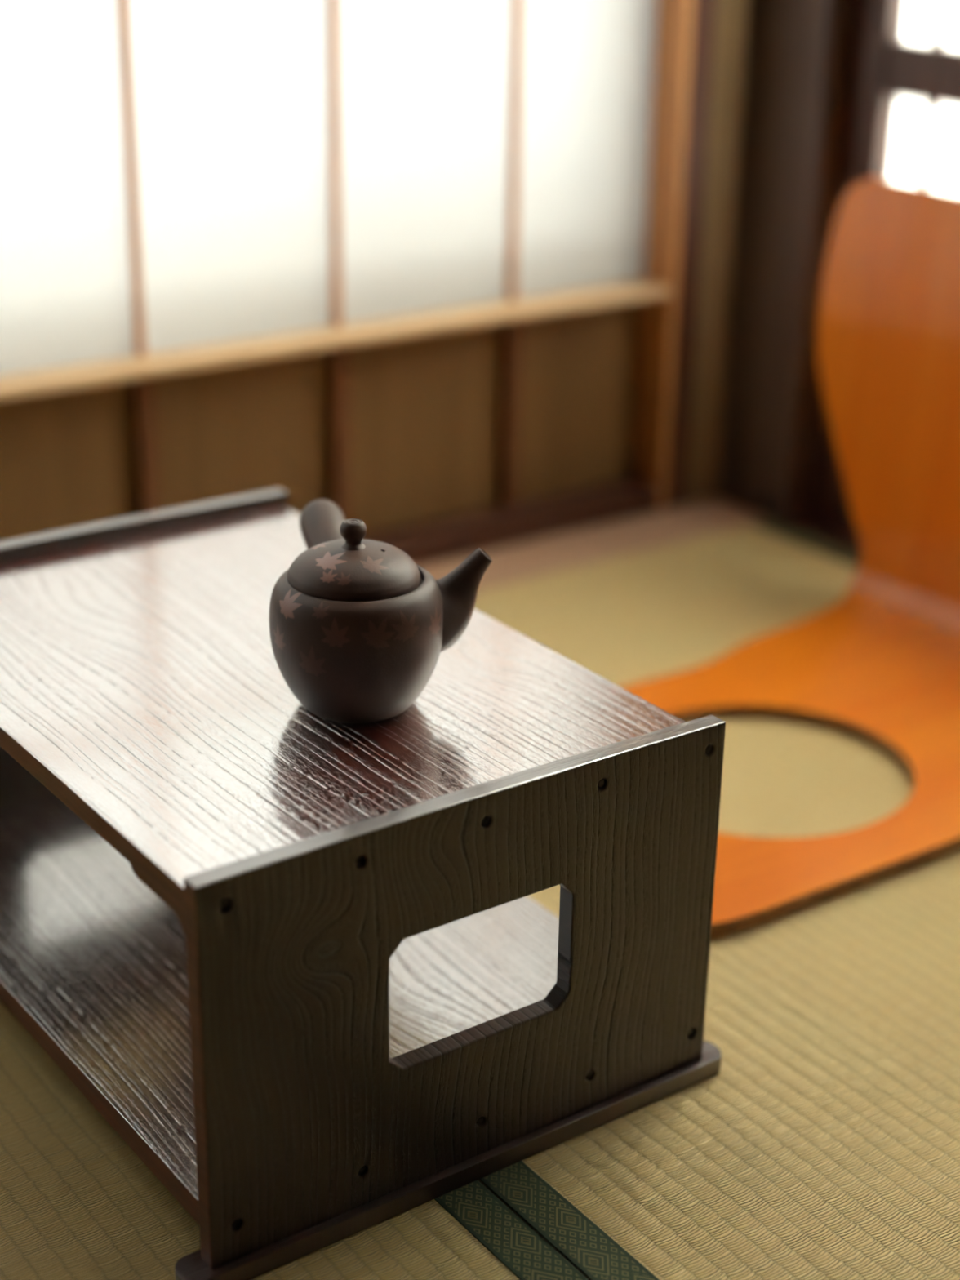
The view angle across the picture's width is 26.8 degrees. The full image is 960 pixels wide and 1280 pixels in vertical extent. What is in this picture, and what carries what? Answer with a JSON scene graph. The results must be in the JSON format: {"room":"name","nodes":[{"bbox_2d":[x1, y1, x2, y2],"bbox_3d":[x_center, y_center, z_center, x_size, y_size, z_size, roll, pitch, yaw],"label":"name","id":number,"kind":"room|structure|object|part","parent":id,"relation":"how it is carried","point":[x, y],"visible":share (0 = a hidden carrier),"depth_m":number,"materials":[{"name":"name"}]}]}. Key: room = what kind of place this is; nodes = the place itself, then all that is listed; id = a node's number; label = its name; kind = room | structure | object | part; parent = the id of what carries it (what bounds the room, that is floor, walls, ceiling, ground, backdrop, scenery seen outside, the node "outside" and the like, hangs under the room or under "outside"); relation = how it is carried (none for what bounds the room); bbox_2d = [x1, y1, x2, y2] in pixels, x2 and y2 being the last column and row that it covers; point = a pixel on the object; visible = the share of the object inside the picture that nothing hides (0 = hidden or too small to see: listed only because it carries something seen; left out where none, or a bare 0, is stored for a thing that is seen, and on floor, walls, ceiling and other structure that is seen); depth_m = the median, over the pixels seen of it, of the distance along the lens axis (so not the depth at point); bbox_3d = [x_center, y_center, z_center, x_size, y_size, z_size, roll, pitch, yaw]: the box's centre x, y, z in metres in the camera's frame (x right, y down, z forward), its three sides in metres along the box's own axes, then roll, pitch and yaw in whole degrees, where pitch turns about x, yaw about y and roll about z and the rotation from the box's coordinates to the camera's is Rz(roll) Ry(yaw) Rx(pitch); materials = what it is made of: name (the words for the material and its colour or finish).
{"room":"japanese tatami room","nodes":[
{"label":"japanese tatami room","id":0,"kind":"room"},
{"bbox_2d":[419,521,608,565],"bbox_3d":[-0.530,-0.713,1.327,2.200,1.650,0.030,-15,27,-33],"label":"wall","id":1,"kind":"structure","parent":0,"point":[606,522],"depth_m":2.02,"materials":[{"name":"paint"}]},
{"bbox_2d":[686,0,749,504],"bbox_3d":[-0.893,-0.803,0.931,2.718,2.090,0.140,-15,27,-33],"label":"wall","id":2,"kind":"structure","parent":0,"point":[731,15],"depth_m":1.89,"materials":[{"name":"paint"}]},
{"bbox_2d":[0,0,693,564],"bbox_3d":[-0.186,-0.741,1.447,0.902,1.520,0.048,-15,27,-33],"label":"shoji screen","id":3,"kind":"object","parent":2,"relation":"in","point":[411,268],"depth_m":1.70,"materials":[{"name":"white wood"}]},
{"bbox_3d":[-0.194,-0.838,1.424,0.895,1.285,0.001,-15,27,-33],"label":"paper pane","id":4,"kind":"part","parent":3,"relation":"part of","materials":[{"name":"white paper"}]},
{"bbox_3d":[-0.184,-0.240,1.660,0.863,0.008,0.040,-15,27,-33],"label":"rail","id":5,"kind":"part","parent":3,"relation":"part of","materials":[{"name":"brown wood"}]},
{"bbox_3d":[-0.188,-0.052,1.738,0.863,0.024,0.040,-15,27,-33],"label":"rail","id":6,"kind":"part","parent":3,"relation":"part of","materials":[{"name":"brown wood"}]},
{"bbox_2d":[420,497,768,591],"bbox_3d":[-0.534,0.097,1.454,1.948,0.046,0.077,-15,27,-33],"label":"trim","id":7,"kind":"structure","parent":2,"relation":"attached to","point":[514,562],"depth_m":1.88,"materials":[{"name":"brown wood"}]},
{"bbox_2d":[608,0,716,522],"bbox_3d":[0.176,-0.829,1.725,0.026,1.560,0.102,-15,27,-33],"label":"trim","id":8,"kind":"structure","parent":2,"relation":"attached to","point":[704,11],"depth_m":1.87,"materials":[{"name":"brown wood"}]},
{"bbox_2d":[716,0,853,519],"bbox_3d":[0.329,-1.086,1.658,0.145,2.090,0.145,-15,27,-33],"label":"pillar","id":9,"kind":"structure","parent":2,"relation":"attached to","point":[797,53],"depth_m":1.88,"materials":[{"name":"brown wood"}]},
{"bbox_2d":[773,511,862,555],"bbox_3d":[0.997,0.264,1.124,0.112,0.043,2.310,-15,27,-33],"label":"trim","id":10,"kind":"structure","parent":2,"relation":"attached to","point":[811,523],"depth_m":1.92,"materials":[{"name":"brown wood"}]},
{"bbox_2d":[826,0,959,534],"bbox_3d":[0.573,-0.734,1.359,0.030,1.600,0.740,-15,27,-33],"label":"door","id":11,"kind":"structure","parent":2,"relation":"in","point":[910,131],"depth_m":1.75,"materials":[{"name":"white paper"}]},
{"bbox_3d":[0.561,-0.019,1.659,0.028,0.050,0.696,-15,27,-33],"label":"rail","id":12,"kind":"part","parent":11,"relation":"part of","materials":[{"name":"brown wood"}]},
{"bbox_3d":[0.568,-0.390,1.504,0.028,0.044,0.696,-15,27,-33],"label":"rail","id":13,"kind":"part","parent":11,"relation":"part of","materials":[{"name":"brown wood"}]},
{"bbox_3d":[0.570,-0.305,1.542,0.001,0.149,0.700,-15,27,-33],"label":"paper pane","id":14,"kind":"part","parent":11,"relation":"part of","materials":[{"name":"white paper"}]},
{"bbox_3d":[0.575,-0.555,1.438,0.001,0.317,0.700,-15,27,-33],"label":"paper pane","id":15,"kind":"part","parent":11,"relation":"part of","materials":[{"name":"white paper"}]},
{"bbox_3d":[0.014,0.629,0.331,2.935,0.040,3.135,-15,27,-33],"label":"floor","id":16,"kind":"structure","parent":0,"visible":0},
{"bbox_2d":[0,1000,588,1279],"bbox_3d":[-0.243,0.433,0.670,0.827,0.050,1.647,-15,27,-33],"label":"mat","id":17,"kind":"object","parent":16,"relation":"on","point":[77,1202],"visible":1,"depth_m":0.97,"materials":[{"name":"beige wicker"}]},
{"bbox_2d":[0,488,725,1279],"bbox_3d":[-0.128,0.099,1.134,0.329,0.213,0.452,-15,27,-33],"label":"table","id":18,"kind":"object","parent":17,"relation":"on","point":[302,964],"visible":0.99,"depth_m":1.00,"materials":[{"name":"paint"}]},
{"bbox_3d":[-0.254,0.025,1.293,0.300,0.203,0.012,-15,27,-33],"label":"panel","id":19,"kind":"part","parent":18,"relation":"part of","materials":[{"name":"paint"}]},
{"bbox_2d":[0,794,559,1225],"bbox_3d":[-0.130,0.168,1.163,0.294,0.015,0.419,-15,27,-33],"label":"shelf","id":20,"kind":"object","parent":18,"relation":"attached to","point":[94,966],"depth_m":1.08,"materials":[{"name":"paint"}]},
{"bbox_2d":[268,499,492,723],"bbox_3d":[-0.073,-0.026,1.055,0.110,0.099,0.152,-15,27,-33],"label":"teapot","id":21,"kind":"object","parent":18,"relation":"on","point":[358,629],"visible":1,"depth_m":1.00,"materials":[{"name":"ceramic"}]},
{"bbox_3d":[-0.081,-0.049,1.089,0.025,0.037,0.081,-4,23,-13],"label":"handle","id":22,"kind":"part","parent":21,"relation":"part of","materials":[{"name":"ceramic"}]},
{"bbox_3d":[-0.064,-0.053,1.009,0.016,0.015,0.016,-15,27,-33],"label":"knob","id":23,"kind":"part","parent":21,"relation":"part of","materials":[{"name":"ceramic"}]},
{"bbox_3d":[-0.064,-0.037,1.016,0.067,0.021,0.067,-15,27,-33],"label":"lid","id":24,"kind":"part","parent":21,"relation":"part of","materials":[{"name":"ceramic"}]},
{"bbox_2d":[268,563,443,723],"bbox_3d":[-0.063,0.000,1.031,0.089,0.070,0.089,-15,27,-33],"label":"pot","id":25,"kind":"object","parent":21,"relation":"attached to","point":[357,646],"depth_m":1.00,"materials":[{"name":"ceramic"}]},
{"bbox_3d":[-0.019,-0.021,1.038,0.043,0.056,0.037,-15,27,-33],"label":"spout","id":26,"kind":"part","parent":21,"relation":"part of","materials":[{"name":"ceramic"}]},
{"bbox_3d":[-0.005,0.261,1.012,0.329,0.010,0.021,-15,27,-33],"label":"foot rail","id":27,"kind":"part","parent":18,"relation":"part of","materials":[{"name":"paint"}]},
{"bbox_3d":[-0.003,0.163,0.972,0.300,0.203,0.012,-15,27,-33],"label":"panel","id":28,"kind":"part","parent":18,"relation":"part of","materials":[{"name":"paint"}]},
{"bbox_2d":[474,519,959,1279],"bbox_3d":[0.427,0.258,1.117,0.819,0.050,1.647,-15,27,-33],"label":"mat","id":29,"kind":"object","parent":16,"relation":"on","point":[824,1144],"visible":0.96,"depth_m":1.13,"materials":[{"name":"beige wicker"}]},
{"bbox_2d":[622,177,959,937],"bbox_3d":[0.265,-0.082,1.402,0.557,0.348,0.618,-15,27,-33],"label":"chair","id":30,"kind":"object","parent":29,"relation":"on","point":[879,666],"visible":0.73,"depth_m":1.64,"materials":[{"name":"orange wood"}]},
{"bbox_3d":[0.241,0.076,1.452,0.505,0.019,0.412,-15,27,-33],"label":"seat","id":31,"kind":"part","parent":30,"relation":"part of","materials":[{"name":"orange wood"}]},
{"bbox_3d":[0.468,-0.140,1.535,0.059,0.337,0.618,-15,27,-33],"label":"backrest","id":32,"kind":"part","parent":30,"relation":"part of","materials":[{"name":"orange wood"}]},
{"bbox_3d":[1.188,-0.599,0.529,0.070,2.090,2.855,-15,27,-33],"label":"wall","id":33,"kind":"structure","parent":0,"visible":0},
{"bbox_2d":[811,0,872,518],"bbox_3d":[0.365,-0.856,1.667,0.045,1.660,0.042,-15,27,-33],"label":"trim","id":34,"kind":"structure","parent":33,"relation":"attached to","point":[862,9],"depth_m":1.83,"materials":[{"name":"brown wood"}]}
]}

